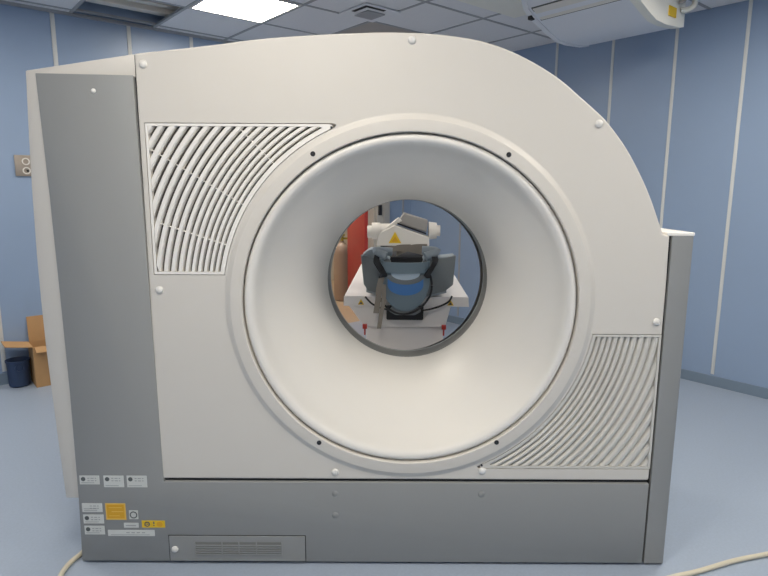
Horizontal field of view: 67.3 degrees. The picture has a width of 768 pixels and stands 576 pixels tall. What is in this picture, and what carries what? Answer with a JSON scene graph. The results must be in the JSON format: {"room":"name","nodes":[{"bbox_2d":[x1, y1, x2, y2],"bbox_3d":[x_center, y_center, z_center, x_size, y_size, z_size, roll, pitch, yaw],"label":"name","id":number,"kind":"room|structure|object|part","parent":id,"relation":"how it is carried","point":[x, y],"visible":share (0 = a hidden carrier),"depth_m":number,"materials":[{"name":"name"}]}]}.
{"room":"radiology room","nodes":[
{"label":"radiology room","id":0,"kind":"room"},
{"bbox_2d":[0,1,410,373],"bbox_3d":[-2.194,-0.932,4.609,6.650,3.150,0.101,-8,13,-39],"label":"wall","id":1,"kind":"structure","parent":0,"point":[25,34],"depth_m":4.23,"materials":[{"name":"blue paint"}]},
{"bbox_2d":[0,310,6,371],"bbox_3d":[-2.809,-0.659,4.065,0.030,2.595,0.007,-8,13,-39],"label":"trim","id":2,"kind":"structure","parent":1,"relation":"attached to","point":[2,348],"depth_m":4.25,"materials":[{"name":"white"}]},
{"bbox_2d":[0,371,30,384],"bbox_3d":[-2.878,0.683,4.236,4.790,0.085,0.015,-8,13,-39],"label":"baseboard","id":3,"kind":"structure","parent":1,"relation":"attached to","point":[3,377],"depth_m":4.28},
{"bbox_2d":[14,155,30,175],"bbox_3d":[-2.609,-0.887,4.187,0.120,0.150,0.017,-8,13,-39],"label":"wall outlet","id":4,"kind":"object","parent":1,"relation":"attached to","point":[22,163],"visible":0.84,"depth_m":4.18,"materials":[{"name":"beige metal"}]},
{"bbox_2d":[22,158,30,173],"bbox_3d":[-2.598,-0.885,4.189,0.052,0.117,0.005,-8,13,-39],"label":"socket","id":5,"kind":"object","parent":4,"relation":"attached to","point":[26,164],"depth_m":4.19,"materials":[{"name":"white plastic"}]},
{"bbox_2d":[49,12,58,65],"bbox_3d":[-2.411,-0.713,4.394,0.030,2.595,0.007,-8,13,-39],"label":"trim","id":6,"kind":"structure","parent":1,"relation":"attached to","point":[52,20],"depth_m":4.20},
{"bbox_2d":[0,0,233,42],"bbox_3d":[-2.189,-2.031,4.342,6.550,0.022,0.020,-8,13,-39],"label":"trim","id":7,"kind":"structure","parent":1,"relation":"attached to","point":[1,1],"depth_m":4.41,"materials":[{"name":"grey metal"}]},
{"bbox_2d":[126,26,131,54],"bbox_3d":[-2.004,-0.769,4.730,0.030,2.595,0.007,-8,13,-39],"label":"trim","id":8,"kind":"structure","parent":1,"relation":"attached to","point":[127,27],"depth_m":4.53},
{"bbox_2d":[189,37,192,47],"bbox_3d":[-1.621,-0.822,5.047,0.030,2.595,0.007,-8,13,-39],"label":"trim","id":9,"kind":"structure","parent":1,"relation":"attached to","point":[190,38],"depth_m":4.83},
{"bbox_2d":[347,211,367,287],"bbox_3d":[-0.290,-0.770,6.840,0.100,2.050,0.860,-3,10,-16],"label":"door","id":10,"kind":"structure","parent":1,"relation":"in","point":[357,239],"depth_m":6.83,"materials":[{"name":"red wood"}]},
{"bbox_2d":[368,202,389,248],"bbox_3d":[-0.514,-0.742,6.048,1.410,2.280,0.136,-8,13,-39],"label":"trim","id":11,"kind":"structure","parent":1,"relation":"attached to","point":[373,217],"depth_m":6.39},
{"bbox_2d":[378,205,381,214],"bbox_3d":[-0.042,-0.855,6.335,0.040,0.110,0.020,-8,13,-39],"label":"switch","id":12,"kind":"object","parent":1,"relation":"attached to","point":[379,206],"depth_m":6.33,"materials":[{"name":"black plastic"}]},
{"bbox_2d":[331,230,346,279],"bbox_3d":[-1.662,-1.306,8.441,3.400,2.600,0.100,-8,13,-39],"label":"wall","id":13,"kind":"structure","parent":0,"point":[345,233],"depth_m":9.28,"materials":[{"name":"beige paint"}]},
{"bbox_2d":[3,0,746,51],"bbox_3d":[-0.076,-1.609,1.856,6.542,0.034,6.592,-8,13,-39],"label":"ceiling","id":14,"kind":"structure","parent":0,"point":[426,18],"depth_m":4.43,"materials":[{"name":"tile"}]},
{"bbox_2d":[189,0,301,22],"bbox_3d":[-0.982,-2.013,4.061,0.580,0.068,0.580,-8,13,-39],"label":"ceiling light","id":15,"kind":"object","parent":14,"relation":"attached to","point":[259,11],"visible":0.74,"depth_m":4.11,"materials":[{"name":"white plastic"}]},
{"bbox_2d":[15,0,711,42],"bbox_3d":[-0.076,-1.610,1.856,6.550,0.016,6.600,-8,13,-39],"label":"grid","id":16,"kind":"structure","parent":14,"relation":"attached to","point":[75,8],"depth_m":4.35,"materials":[{"name":"grey metal"}]},
{"bbox_2d":[339,3,399,21],"bbox_3d":[-0.106,-1.990,4.188,0.320,0.020,0.320,-8,13,-39],"label":"ceiling vent","id":17,"kind":"object","parent":14,"relation":"in","point":[365,11],"visible":1,"depth_m":4.16,"materials":[{"name":"metal"}]},
{"bbox_2d":[521,0,685,47],"bbox_3d":[1.465,-1.831,3.869,0.802,0.215,0.742,-8,13,-39],"label":"air conditioner","id":18,"kind":"object","parent":14,"relation":"attached to","point":[574,23],"visible":1,"depth_m":3.79,"materials":[{"name":"plastic"}]},
{"bbox_3d":[1.240,-1.877,4.134,0.802,0.215,0.040,-8,13,-39],"label":"panel","id":19,"kind":"part","parent":18,"relation":"part of","materials":[{"name":"plastic"}]},
{"bbox_3d":[1.218,-1.821,3.692,0.105,0.065,0.565,-8,13,-39],"label":"intake panel","id":20,"kind":"part","parent":18,"relation":"part of","materials":[{"name":"white plastic"}]},
{"bbox_3d":[1.681,-1.787,3.615,0.802,0.215,0.055,-8,13,-39],"label":"panel","id":21,"kind":"part","parent":18,"relation":"part of","materials":[{"name":"white plastic"}]},
{"bbox_2d":[679,0,697,12],"bbox_3d":[1.980,-1.860,3.767,0.130,0.112,0.070,0,10,0],"label":"drain pipe","id":22,"kind":"object","parent":18,"relation":"attached to","point":[693,6],"visible":1,"depth_m":3.76,"materials":[{"name":"white plastic"}]},
{"bbox_2d":[0,280,767,575],"bbox_3d":[-0.406,0.849,3.727,7.900,0.050,9.200,-8,13,-39],"label":"floor","id":23,"kind":"structure","parent":0,"point":[718,503],"depth_m":2.63,"materials":[{"name":"plastic"}]},
{"bbox_2d":[4,356,30,387],"bbox_3d":[-2.695,0.621,4.257,0.160,0.198,0.160,-8,13,-39],"label":"trash can","id":24,"kind":"object","parent":23,"relation":"on","point":[18,368],"visible":1,"depth_m":4.21,"materials":[{"name":"blue plastic"}]},
{"bbox_2d":[1,315,50,387],"bbox_3d":[-2.536,0.470,4.295,0.487,0.489,0.306,-8,13,-39],"label":"cardboard box","id":25,"kind":"object","parent":23,"relation":"on","point":[39,367],"visible":0.42,"depth_m":4.25,"materials":[{"name":"brown cardboard"}]},
{"bbox_2d":[58,550,81,575],"bbox_3d":[-1.179,1.067,2.228,0.102,0.018,0.648,-1,10,-6],"label":"cable","id":26,"kind":"object","parent":23,"relation":"on","point":[72,560],"visible":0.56,"depth_m":2.22,"materials":[{"name":"beige rubber"}]},
{"bbox_2d":[334,234,347,300],"bbox_3d":[-0.549,-0.287,7.550,0.220,0.900,0.220,0,10,0],"label":"gas cylinder","id":27,"kind":"object","parent":23,"relation":"on","point":[341,252],"visible":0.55,"depth_m":7.47,"materials":[{"name":"beige metal"}]},
{"bbox_2d":[26,33,694,562],"bbox_3d":[-0.070,0.037,2.524,2.339,1.959,0.917,0,10,0],"label":"gantry","id":28,"kind":"object","parent":23,"relation":"on","point":[215,398],"visible":1,"depth_m":2.12,"materials":[{"name":"white plastic"}]},
{"bbox_2d":[106,505,124,517],"bbox_3d":[-1.028,0.857,2.211,0.067,0.057,0.001,0,10,0],"label":"print","id":29,"kind":"object","parent":28,"relation":"attached to","point":[112,511],"depth_m":2.21},
{"bbox_2d":[111,532,144,534],"bbox_3d":[-0.979,0.948,2.227,0.150,0.011,0.001,0,10,0],"label":"print","id":30,"kind":"object","parent":28,"relation":"attached to","point":[112,533],"depth_m":2.23},
{"bbox_3d":[-0.809,1.012,2.231,0.026,0.026,0.010,0,10,0],"label":"knob","id":31,"kind":"part","parent":28,"relation":"part of","materials":[{"name":"white plastic"}]},
{"bbox_3d":[-0.568,1.010,2.237,0.525,0.105,0.004,0,10,0],"label":"access panel","id":32,"kind":"part","parent":28,"relation":"part of","materials":[{"name":"grey metal"}]},
{"bbox_2d":[194,542,282,555],"bbox_3d":[-0.563,1.010,2.233,0.340,0.056,0.003,0,10,0],"label":"vent grille","id":33,"kind":"object","parent":28,"relation":"attached to","point":[200,548],"depth_m":2.23,"materials":[{"name":"grey metal"}]},
{"bbox_2d":[145,123,332,274],"bbox_3d":[-0.498,-0.308,2.029,0.643,0.524,0.022,0,10,0],"label":"vent grille","id":34,"kind":"object","parent":28,"relation":"attached to","point":[217,195],"depth_m":2.01,"materials":[{"name":"white plastic"}]},
{"bbox_2d":[480,334,661,468],"bbox_3d":[0.686,0.430,2.154,0.646,0.533,0.025,0,10,0],"label":"vent grille","id":35,"kind":"object","parent":28,"relation":"attached to","point":[594,401],"depth_m":2.15,"materials":[{"name":"white plastic"}]},
{"bbox_2d":[344,247,468,349],"bbox_3d":[0.146,0.184,4.117,0.680,1.135,1.985,1,10,2],"label":"table","id":36,"kind":"object","parent":23,"relation":"on","point":[422,329],"visible":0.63,"depth_m":3.16,"materials":[{"name":"white plastic"}]},
{"bbox_2d":[367,212,439,246],"bbox_3d":[0.147,-0.377,4.315,0.538,0.369,0.166,1,10,2],"label":"support","id":37,"kind":"object","parent":36,"relation":"on","point":[392,234],"visible":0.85,"depth_m":4.24,"materials":[{"name":"white plastic"}]},
{"bbox_3d":[-0.038,-0.425,4.295,0.168,0.124,0.124,1,10,2],"label":"knob","id":38,"kind":"part","parent":37,"relation":"part of","materials":[{"name":"white plastic"}]},
{"bbox_3d":[0.056,-0.463,4.296,0.156,0.122,0.120,1,10,2],"label":"arm","id":39,"kind":"part","parent":37,"relation":"part of"},
{"bbox_3d":[0.373,-0.426,4.283,0.085,0.132,0.132,1,10,2],"label":"knob","id":40,"kind":"part","parent":37,"relation":"part of","materials":[{"name":"white plastic"}]},
{"bbox_2d":[390,251,422,262],"bbox_3d":[0.120,-0.125,3.428,0.260,0.168,0.280,0,10,0],"label":"cushion","id":41,"kind":"object","parent":36,"relation":"on","point":[407,257],"visible":0.06,"depth_m":3.28,"materials":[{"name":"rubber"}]},
{"bbox_2d":[388,244,426,255],"bbox_3d":[0.121,-0.212,3.246,0.242,0.075,0.104,0,10,0],"label":"strap","id":42,"kind":"object","parent":41,"relation":"on","point":[415,248],"visible":0.74,"depth_m":3.23,"materials":[{"name":"grey fabric"}]},
{"bbox_2d":[373,246,440,314],"bbox_3d":[0.116,-0.036,2.997,0.352,0.361,0.156,1,10,2],"label":"holder","id":43,"kind":"object","parent":36,"relation":"attached to","point":[407,284],"visible":0.97,"depth_m":2.97,"materials":[{"name":"plastic"}]},
{"bbox_2d":[373,278,385,328],"bbox_3d":[-0.022,0.078,2.970,0.066,0.265,0.018,0,10,0],"label":"strap","id":44,"kind":"object","parent":43,"relation":"hanging from","point":[381,288],"visible":1,"depth_m":2.96,"materials":[{"name":"grey fabric"}]},
{"bbox_2d":[391,273,419,279],"bbox_3d":[0.110,-0.058,2.951,0.149,0.036,0.006,1,10,2],"label":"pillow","id":45,"kind":"object","parent":43,"relation":"on","point":[394,276],"depth_m":2.95,"materials":[{"name":"white fabric"}]},
{"bbox_2d":[387,274,424,284],"bbox_3d":[0.110,-0.043,2.961,0.199,0.052,0.009,1,10,2],"label":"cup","id":46,"kind":"object","parent":43,"relation":"on","point":[392,279],"depth_m":2.96,"materials":[{"name":"plastic"}]},
{"bbox_2d":[383,273,429,310],"bbox_3d":[0.112,0.008,3.019,0.252,0.222,0.080,1,10,2],"label":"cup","id":47,"kind":"object","parent":43,"relation":"on","point":[404,292],"depth_m":2.97,"materials":[{"name":"plastic"}]},
{"bbox_2d":[365,296,452,310],"bbox_3d":[0.132,0.085,3.090,0.473,0.090,0.026,0,10,0],"label":"cable","id":48,"kind":"object","parent":36,"relation":"attached to","point":[367,299],"visible":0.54,"depth_m":3.08,"materials":[{"name":"black rubber"}]},
{"bbox_2d":[667,551,767,575],"bbox_3d":[1.620,1.060,2.337,1.460,0.018,0.070,-3,10,-20],"label":"cable","id":49,"kind":"object","parent":23,"relation":"on","point":[762,554],"visible":1,"depth_m":2.24,"materials":[{"name":"beige rubber"}]},
{"bbox_2d":[411,0,767,387],"bbox_3d":[2.499,-0.828,4.117,0.101,3.150,6.700,-8,13,-39],"label":"wall","id":50,"kind":"structure","parent":0,"point":[711,42],"depth_m":4.24,"materials":[{"name":"blue paint"}]},
{"bbox_2d":[457,223,460,315],"bbox_3d":[0.808,-0.988,6.054,0.007,2.625,0.024,-8,13,-40],"label":"trim","id":51,"kind":"structure","parent":50,"relation":"attached to","point":[459,223],"depth_m":6.17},
{"bbox_2d":[555,43,558,76],"bbox_3d":[1.504,-0.845,5.236,0.007,2.625,0.024,-8,13,-39],"label":"trim","id":52,"kind":"structure","parent":50,"relation":"attached to","point":[557,44],"depth_m":5.04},
{"bbox_2d":[447,315,767,398],"bbox_3d":[2.422,0.688,4.374,0.016,0.075,6.588,-8,13,-39],"label":"baseboard","id":53,"kind":"structure","parent":50,"relation":"attached to","point":[736,386],"depth_m":4.28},
{"bbox_2d":[607,40,614,124],"bbox_3d":[1.840,-0.776,4.840,0.007,2.625,0.024,-8,13,-39],"label":"trim","id":54,"kind":"structure","parent":50,"relation":"attached to","point":[613,41],"depth_m":4.68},
{"bbox_2d":[659,28,678,227],"bbox_3d":[2.161,-0.710,4.463,0.007,2.625,0.024,-8,13,-39],"label":"trim","id":55,"kind":"structure","parent":50,"relation":"attached to","point":[677,29],"depth_m":4.37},
{"bbox_2d":[711,0,752,373],"bbox_3d":[2.466,-0.648,4.104,0.007,2.625,0.024,-8,13,-39],"label":"trim","id":56,"kind":"structure","parent":50,"relation":"attached to","point":[750,1],"depth_m":4.08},
{"bbox_3d":[-0.074,-2.074,1.777,6.750,0.050,6.800,-8,13,-39],"label":"ceiling","id":57,"kind":"structure","parent":0,"visible":0},
{"bbox_2d":[86,0,180,16],"bbox_3d":[-1.811,-2.233,4.112,0.920,0.340,0.500,-8,13,-39],"label":"duct","id":58,"kind":"object","parent":57,"relation":"hanging from","point":[145,6],"visible":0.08,"depth_m":4.32,"materials":[{"name":"grey metal"}]}
]}

